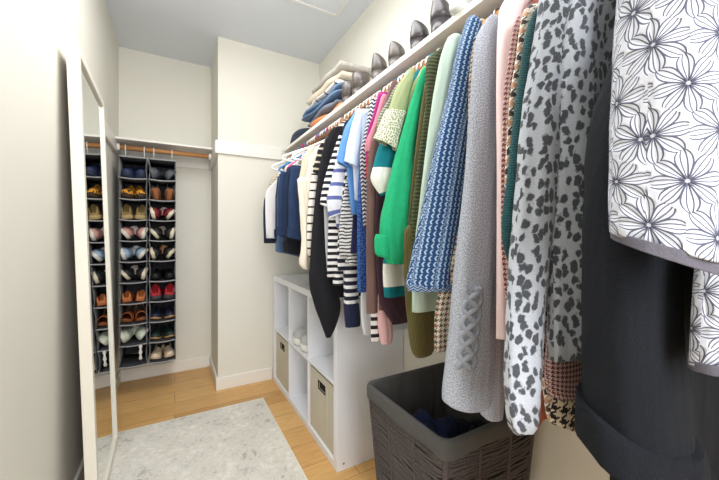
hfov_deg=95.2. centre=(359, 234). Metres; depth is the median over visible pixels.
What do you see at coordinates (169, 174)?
sneaker
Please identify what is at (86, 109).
floor mirror
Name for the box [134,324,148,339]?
sneaker
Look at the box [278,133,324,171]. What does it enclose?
clothes hanger
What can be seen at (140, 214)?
boot
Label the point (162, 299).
shelf
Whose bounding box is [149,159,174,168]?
shelf
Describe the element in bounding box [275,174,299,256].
jeans
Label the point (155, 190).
heels
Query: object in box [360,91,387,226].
patterned top
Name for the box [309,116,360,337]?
cardigan
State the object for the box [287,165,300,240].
jeans
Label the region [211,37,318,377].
wall column
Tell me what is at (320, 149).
cardigan
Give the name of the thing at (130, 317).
sandal
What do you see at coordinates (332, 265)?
striped tee
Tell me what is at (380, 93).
short sleeved top
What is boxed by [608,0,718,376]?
shirt
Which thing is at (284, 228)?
jeans
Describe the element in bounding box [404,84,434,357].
sweater
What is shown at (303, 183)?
blouse
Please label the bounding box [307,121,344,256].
striped shirt
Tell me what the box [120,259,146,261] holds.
shelf
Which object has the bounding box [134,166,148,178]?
clog
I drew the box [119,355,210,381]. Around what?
baseboard
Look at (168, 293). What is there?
clog
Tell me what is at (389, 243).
sweater
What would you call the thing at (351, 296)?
striped pullover
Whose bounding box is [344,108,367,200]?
shirt
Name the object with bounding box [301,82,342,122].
trousers
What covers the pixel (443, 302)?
jacket
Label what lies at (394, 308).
dress
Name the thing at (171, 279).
shelf
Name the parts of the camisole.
panel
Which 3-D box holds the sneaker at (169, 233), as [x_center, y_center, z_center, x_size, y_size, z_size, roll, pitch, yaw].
[-1.363,-0.012,2.332,0.094,0.087,0.202,0,0,-34]
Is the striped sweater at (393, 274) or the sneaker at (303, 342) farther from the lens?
the sneaker at (303, 342)
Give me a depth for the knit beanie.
2.24 m
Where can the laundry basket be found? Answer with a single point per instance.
(404, 448)
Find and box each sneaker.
[119,226,137,238]
[119,247,134,259]
[119,265,137,279]
[119,326,134,342]
[133,245,148,258]
[134,227,147,239]
[134,266,147,279]
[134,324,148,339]
[149,167,163,179]
[149,207,163,219]
[149,226,164,238]
[149,247,163,259]
[161,207,175,219]
[161,245,175,258]
[162,169,175,180]
[162,227,175,239]
[293,326,306,345]
[300,335,306,351]
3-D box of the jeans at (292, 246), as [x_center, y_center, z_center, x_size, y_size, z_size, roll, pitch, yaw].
[-0.196,-0.079,1.825,0.464,0.524,0.054,0,0,-29]
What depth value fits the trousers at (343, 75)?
1.81 m
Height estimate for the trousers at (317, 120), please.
0.055 m
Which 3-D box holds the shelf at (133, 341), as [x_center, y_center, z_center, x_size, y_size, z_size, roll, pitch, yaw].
[-1.543,0.720,2.257,0.152,0.010,0.278,0,0,-29]
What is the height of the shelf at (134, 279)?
0.010 m
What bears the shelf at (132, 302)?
attached to the organizer at (128, 359)
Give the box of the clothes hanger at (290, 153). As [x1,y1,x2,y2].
[281,128,325,163]
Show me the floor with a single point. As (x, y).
(155, 399)
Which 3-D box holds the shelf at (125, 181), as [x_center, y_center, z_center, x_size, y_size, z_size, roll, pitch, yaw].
[-1.543,-0.368,2.257,0.152,0.010,0.278,0,0,-29]
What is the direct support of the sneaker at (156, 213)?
on the organizer at (161, 262)
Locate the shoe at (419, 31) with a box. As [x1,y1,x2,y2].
[410,20,428,41]
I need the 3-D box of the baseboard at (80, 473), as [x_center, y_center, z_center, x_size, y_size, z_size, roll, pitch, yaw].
[-0.878,1.026,0.850,0.013,0.088,3.502,0,0,-29]
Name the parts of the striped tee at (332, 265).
panel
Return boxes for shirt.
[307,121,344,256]
[327,149,345,227]
[339,105,368,264]
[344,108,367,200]
[361,292,407,334]
[412,408,458,437]
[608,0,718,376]
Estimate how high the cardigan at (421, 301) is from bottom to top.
0.712 m
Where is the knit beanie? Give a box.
[290,128,309,143]
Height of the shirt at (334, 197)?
0.497 m
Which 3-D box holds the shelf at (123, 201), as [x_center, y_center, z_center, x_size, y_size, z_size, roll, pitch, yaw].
[-1.543,-0.232,2.257,0.152,0.010,0.278,0,0,-29]
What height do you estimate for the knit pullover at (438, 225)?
0.658 m
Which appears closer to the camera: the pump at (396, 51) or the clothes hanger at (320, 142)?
the pump at (396, 51)
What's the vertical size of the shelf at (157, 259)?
0.010 m
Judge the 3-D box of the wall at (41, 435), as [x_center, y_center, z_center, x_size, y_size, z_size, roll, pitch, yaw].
[-0.925,-0.150,0.819,0.100,2.440,3.735,0,0,-29]
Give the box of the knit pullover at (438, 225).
[406,15,481,291]
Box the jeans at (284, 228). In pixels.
[282,167,290,237]
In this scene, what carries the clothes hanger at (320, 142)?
hanging from the closet rod at (326, 133)
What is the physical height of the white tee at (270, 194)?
0.545 m
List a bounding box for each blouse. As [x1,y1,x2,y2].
[297,124,341,269]
[299,126,335,176]
[337,108,357,214]
[373,66,425,150]
[378,294,392,344]
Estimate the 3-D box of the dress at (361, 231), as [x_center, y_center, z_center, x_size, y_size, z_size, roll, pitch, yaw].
[0.149,-0.160,1.254,0.364,0.729,0.036,0,0,-29]
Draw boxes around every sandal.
[120,305,137,321]
[134,304,147,321]
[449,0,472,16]
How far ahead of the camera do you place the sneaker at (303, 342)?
1.89 m
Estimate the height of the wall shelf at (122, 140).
0.014 m
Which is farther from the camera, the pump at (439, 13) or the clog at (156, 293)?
the clog at (156, 293)
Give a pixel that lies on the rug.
(244, 440)
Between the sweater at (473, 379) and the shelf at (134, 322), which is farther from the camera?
the shelf at (134, 322)
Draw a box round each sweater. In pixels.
[312,60,371,93]
[370,70,419,297]
[374,67,425,263]
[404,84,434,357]
[410,43,444,249]
[442,14,504,421]
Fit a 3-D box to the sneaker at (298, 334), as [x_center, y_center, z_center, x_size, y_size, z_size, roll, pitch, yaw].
[-0.284,0.602,2.080,0.276,0.149,0.110,0,0,-23]
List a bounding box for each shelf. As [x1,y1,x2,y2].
[115,136,211,153]
[119,156,146,165]
[119,352,146,367]
[120,178,146,184]
[120,199,146,203]
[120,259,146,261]
[120,277,145,282]
[120,297,146,303]
[120,319,146,324]
[120,334,146,345]
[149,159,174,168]
[149,180,174,186]
[149,200,174,204]
[149,277,174,280]
[149,311,174,321]
[149,329,174,341]
[149,347,174,362]
[150,258,174,260]
[150,296,174,300]
[284,0,504,152]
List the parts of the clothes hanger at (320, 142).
frame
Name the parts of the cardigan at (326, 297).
panel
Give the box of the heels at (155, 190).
[151,183,161,199]
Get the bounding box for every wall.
[0,0,118,479]
[119,47,210,369]
[319,0,609,479]
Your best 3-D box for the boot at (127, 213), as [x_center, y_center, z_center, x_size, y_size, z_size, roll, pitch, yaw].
[-1.569,-0.153,2.227,0.086,0.106,0.200,0,0,-29]
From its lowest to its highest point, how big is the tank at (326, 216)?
0.682 m
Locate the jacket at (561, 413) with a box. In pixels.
[504,3,574,431]
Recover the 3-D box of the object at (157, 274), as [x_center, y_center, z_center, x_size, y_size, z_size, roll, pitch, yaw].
[-1.423,0.272,2.308,0.073,0.070,0.200,0,0,-22]
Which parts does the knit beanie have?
crown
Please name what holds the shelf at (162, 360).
attached to the organizer at (161, 262)
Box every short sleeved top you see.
[365,94,386,155]
[366,92,387,160]
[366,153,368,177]
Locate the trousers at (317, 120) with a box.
[310,102,341,126]
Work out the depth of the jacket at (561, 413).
0.56 m
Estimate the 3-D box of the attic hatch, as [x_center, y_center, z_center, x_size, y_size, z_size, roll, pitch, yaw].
[-0.256,-1.363,1.635,0.600,0.013,0.600,0,0,-29]
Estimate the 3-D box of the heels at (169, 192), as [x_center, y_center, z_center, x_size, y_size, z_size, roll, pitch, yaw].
[-1.361,-0.296,2.344,0.071,0.118,0.200,0,0,-29]
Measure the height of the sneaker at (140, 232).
0.087 m
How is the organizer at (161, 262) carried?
hanging from the closet rod at (119, 147)
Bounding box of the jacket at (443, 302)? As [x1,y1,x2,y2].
[434,35,476,351]
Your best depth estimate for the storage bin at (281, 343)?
2.26 m
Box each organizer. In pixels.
[118,144,149,368]
[149,147,175,363]
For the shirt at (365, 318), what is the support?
hanging from the clothes hanger
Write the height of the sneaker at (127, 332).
0.087 m
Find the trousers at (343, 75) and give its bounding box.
[306,71,371,105]
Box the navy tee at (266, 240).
[263,157,290,242]
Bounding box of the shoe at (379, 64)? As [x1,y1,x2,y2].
[371,53,386,72]
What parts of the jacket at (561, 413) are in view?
pocket panel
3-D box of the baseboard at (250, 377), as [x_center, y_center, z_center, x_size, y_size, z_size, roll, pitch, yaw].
[-0.818,1.026,2.344,0.383,0.088,0.013,0,0,-29]
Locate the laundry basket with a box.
[367,362,534,479]
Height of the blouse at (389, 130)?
0.497 m
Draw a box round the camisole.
[371,313,406,341]
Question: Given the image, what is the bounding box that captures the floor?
[116,366,375,479]
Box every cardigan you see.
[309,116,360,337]
[313,119,347,172]
[343,118,356,253]
[412,33,460,312]
[496,0,535,339]
[501,7,537,259]
[503,0,615,435]
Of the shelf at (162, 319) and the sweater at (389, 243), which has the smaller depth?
the sweater at (389, 243)
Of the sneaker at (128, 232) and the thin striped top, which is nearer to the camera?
the thin striped top
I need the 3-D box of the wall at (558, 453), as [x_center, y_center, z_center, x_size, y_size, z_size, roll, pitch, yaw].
[0.352,-0.150,1.538,0.100,2.440,3.735,0,0,-29]
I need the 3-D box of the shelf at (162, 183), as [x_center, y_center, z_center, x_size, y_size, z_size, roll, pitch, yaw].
[-1.400,-0.368,2.338,0.156,0.010,0.278,0,0,-29]
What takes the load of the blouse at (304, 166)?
hanging from the clothes hanger
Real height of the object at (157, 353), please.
0.070 m
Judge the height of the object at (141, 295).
0.070 m
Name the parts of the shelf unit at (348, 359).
panel, shelf, shelf, panel, panel, shelf, panel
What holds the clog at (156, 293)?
on the organizer at (161, 262)
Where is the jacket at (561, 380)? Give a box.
[501,14,581,400]
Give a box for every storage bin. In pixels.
[276,332,287,391]
[310,365,333,455]
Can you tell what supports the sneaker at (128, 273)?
on the organizer at (128, 359)
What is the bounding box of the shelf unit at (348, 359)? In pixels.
[273,273,403,472]
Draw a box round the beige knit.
[269,156,290,186]
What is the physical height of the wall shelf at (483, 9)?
0.021 m
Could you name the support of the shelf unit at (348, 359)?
on the floor
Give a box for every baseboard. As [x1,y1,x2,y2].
[74,371,120,479]
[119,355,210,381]
[210,356,217,387]
[216,367,271,390]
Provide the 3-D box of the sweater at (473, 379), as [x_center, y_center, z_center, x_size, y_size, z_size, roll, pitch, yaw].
[0.368,-0.067,0.744,0.459,0.916,0.072,0,0,-29]
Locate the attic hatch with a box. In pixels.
[290,0,348,16]
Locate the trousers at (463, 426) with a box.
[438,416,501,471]
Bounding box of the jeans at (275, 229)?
[274,176,278,238]
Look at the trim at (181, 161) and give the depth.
2.56 m
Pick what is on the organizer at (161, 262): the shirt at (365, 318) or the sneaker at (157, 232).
the sneaker at (157, 232)
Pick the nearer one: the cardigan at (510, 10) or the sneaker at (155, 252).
the cardigan at (510, 10)
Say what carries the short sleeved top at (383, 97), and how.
hanging from the clothes hanger
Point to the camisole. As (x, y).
(375, 337)
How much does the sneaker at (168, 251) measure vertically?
0.094 m
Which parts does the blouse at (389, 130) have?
lace trim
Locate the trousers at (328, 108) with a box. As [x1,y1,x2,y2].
[307,99,341,127]
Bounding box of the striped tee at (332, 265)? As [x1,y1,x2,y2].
[320,135,343,285]
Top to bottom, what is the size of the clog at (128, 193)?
0.106 m
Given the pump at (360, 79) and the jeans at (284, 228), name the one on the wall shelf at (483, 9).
the pump at (360, 79)
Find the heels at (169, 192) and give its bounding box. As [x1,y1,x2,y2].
[163,184,173,200]
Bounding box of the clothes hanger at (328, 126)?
[286,126,330,169]
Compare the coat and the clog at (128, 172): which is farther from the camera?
the clog at (128, 172)
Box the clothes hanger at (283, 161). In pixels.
[271,138,313,170]
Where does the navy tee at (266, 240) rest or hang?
hanging from the clothes hanger
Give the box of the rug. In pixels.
[109,398,307,479]
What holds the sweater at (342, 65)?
on the trousers at (343, 75)
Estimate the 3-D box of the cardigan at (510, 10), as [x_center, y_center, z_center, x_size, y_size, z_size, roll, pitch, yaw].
[0.426,-0.164,0.722,0.390,0.722,0.047,0,0,-31]
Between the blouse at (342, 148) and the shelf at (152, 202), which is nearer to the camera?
the blouse at (342, 148)
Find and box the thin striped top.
[377,82,399,143]
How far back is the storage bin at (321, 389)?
1.65 m
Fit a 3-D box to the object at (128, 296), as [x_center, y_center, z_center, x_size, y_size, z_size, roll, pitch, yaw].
[-1.568,0.408,2.227,0.073,0.070,0.200,0,0,-29]
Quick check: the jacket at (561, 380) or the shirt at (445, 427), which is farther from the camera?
the shirt at (445, 427)
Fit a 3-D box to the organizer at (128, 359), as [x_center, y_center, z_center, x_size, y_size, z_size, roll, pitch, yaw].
[-1.542,0.123,2.256,0.154,1.479,0.284,0,0,-29]
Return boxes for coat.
[574,59,718,479]
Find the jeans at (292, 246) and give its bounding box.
[283,237,300,254]
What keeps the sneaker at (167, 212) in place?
on the organizer at (161, 262)
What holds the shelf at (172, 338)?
attached to the organizer at (161, 262)
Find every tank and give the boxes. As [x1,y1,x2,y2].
[324,206,328,265]
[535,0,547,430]
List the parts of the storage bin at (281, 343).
handle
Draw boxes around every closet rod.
[117,143,210,159]
[284,9,499,158]
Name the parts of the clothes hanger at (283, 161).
frame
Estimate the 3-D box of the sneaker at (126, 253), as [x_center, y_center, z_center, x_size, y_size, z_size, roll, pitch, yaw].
[-1.557,0.124,2.223,0.094,0.087,0.202,0,0,-25]
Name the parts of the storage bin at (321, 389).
handle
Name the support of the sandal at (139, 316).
on the organizer at (128, 359)
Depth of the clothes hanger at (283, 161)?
1.92 m
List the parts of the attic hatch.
panel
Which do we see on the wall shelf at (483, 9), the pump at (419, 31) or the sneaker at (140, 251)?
the pump at (419, 31)
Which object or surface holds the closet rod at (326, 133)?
attached to the wall shelf at (483, 9)
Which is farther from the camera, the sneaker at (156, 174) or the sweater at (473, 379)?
the sneaker at (156, 174)
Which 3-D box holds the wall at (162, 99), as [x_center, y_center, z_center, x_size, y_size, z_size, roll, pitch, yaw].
[-1.179,-0.150,2.762,1.366,2.440,0.100,0,0,-29]
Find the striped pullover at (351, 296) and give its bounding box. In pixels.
[337,107,365,327]
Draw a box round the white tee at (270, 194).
[265,151,305,237]
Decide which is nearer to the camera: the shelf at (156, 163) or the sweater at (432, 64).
the sweater at (432, 64)
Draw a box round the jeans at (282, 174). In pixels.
[277,172,285,236]
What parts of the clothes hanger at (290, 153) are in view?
frame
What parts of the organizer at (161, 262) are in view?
panel, panel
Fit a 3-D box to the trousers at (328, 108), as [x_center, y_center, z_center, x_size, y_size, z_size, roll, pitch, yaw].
[-0.127,-0.721,1.983,0.256,0.050,0.460,0,0,-27]
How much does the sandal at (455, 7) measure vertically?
0.059 m
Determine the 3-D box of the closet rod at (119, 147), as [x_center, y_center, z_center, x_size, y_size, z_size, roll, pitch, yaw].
[-1.375,-0.592,2.342,0.577,0.052,0.052,0,0,-29]
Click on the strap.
(140, 346)
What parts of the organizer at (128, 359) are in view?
panel, panel, panel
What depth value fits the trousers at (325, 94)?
1.85 m
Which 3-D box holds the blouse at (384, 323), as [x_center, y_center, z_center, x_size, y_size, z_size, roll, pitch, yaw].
[0.190,-0.081,1.151,0.299,0.888,0.029,0,0,-29]
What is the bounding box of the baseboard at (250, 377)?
[216,367,271,390]
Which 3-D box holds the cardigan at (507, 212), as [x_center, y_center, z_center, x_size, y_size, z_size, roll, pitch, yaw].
[0.460,-0.219,0.625,0.568,0.612,0.031,0,0,-29]
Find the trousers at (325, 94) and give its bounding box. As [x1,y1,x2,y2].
[305,79,344,110]
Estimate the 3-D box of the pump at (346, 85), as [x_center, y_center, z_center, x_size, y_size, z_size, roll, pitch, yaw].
[0.017,-0.708,1.714,0.237,0.127,0.086,0,0,-29]
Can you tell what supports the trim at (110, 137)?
attached to the wall at (41, 435)
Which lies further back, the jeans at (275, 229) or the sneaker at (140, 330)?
the sneaker at (140, 330)
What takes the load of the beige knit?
hanging from the clothes hanger
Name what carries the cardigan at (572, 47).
hanging from the clothes hanger
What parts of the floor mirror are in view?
glass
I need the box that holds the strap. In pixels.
[139,345,141,359]
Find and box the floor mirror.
[65,42,117,479]
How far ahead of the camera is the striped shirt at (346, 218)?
1.27 m
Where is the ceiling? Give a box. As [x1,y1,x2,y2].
[105,0,373,66]
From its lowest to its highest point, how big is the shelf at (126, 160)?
0.004 m
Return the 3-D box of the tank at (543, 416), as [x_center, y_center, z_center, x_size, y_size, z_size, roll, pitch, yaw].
[0.453,-0.070,0.714,0.400,0.910,0.031,0,0,-31]
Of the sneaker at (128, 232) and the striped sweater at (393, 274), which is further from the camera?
the sneaker at (128, 232)
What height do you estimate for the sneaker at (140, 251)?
0.094 m
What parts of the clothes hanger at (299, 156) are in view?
frame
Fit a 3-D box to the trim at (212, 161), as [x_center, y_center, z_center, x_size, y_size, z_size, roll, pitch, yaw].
[-1.099,-0.591,2.460,0.019,0.122,0.465,0,0,-29]
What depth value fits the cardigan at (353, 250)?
1.26 m
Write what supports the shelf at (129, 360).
attached to the organizer at (128, 359)
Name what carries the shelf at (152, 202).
attached to the organizer at (161, 262)
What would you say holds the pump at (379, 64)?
on the wall shelf at (483, 9)
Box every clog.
[120,166,135,177]
[120,185,135,198]
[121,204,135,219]
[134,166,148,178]
[134,186,148,198]
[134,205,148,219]
[150,284,162,300]
[163,283,175,298]
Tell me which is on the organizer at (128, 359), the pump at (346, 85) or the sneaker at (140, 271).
the sneaker at (140, 271)
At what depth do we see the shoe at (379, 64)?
1.40 m
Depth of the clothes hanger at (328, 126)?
1.70 m
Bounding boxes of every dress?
[357,168,365,292]
[366,80,397,313]
[375,192,406,322]
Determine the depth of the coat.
0.37 m
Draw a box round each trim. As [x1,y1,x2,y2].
[105,120,120,156]
[121,150,208,169]
[209,141,217,169]
[215,140,281,159]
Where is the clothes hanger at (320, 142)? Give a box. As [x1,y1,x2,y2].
[291,119,340,161]
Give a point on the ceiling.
(189, 31)
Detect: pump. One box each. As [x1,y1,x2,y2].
[371,53,387,79]
[388,41,405,65]
[410,20,429,49]
[430,0,451,32]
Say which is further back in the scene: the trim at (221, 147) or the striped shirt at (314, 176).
the trim at (221, 147)
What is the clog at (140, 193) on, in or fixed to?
on the organizer at (128, 359)

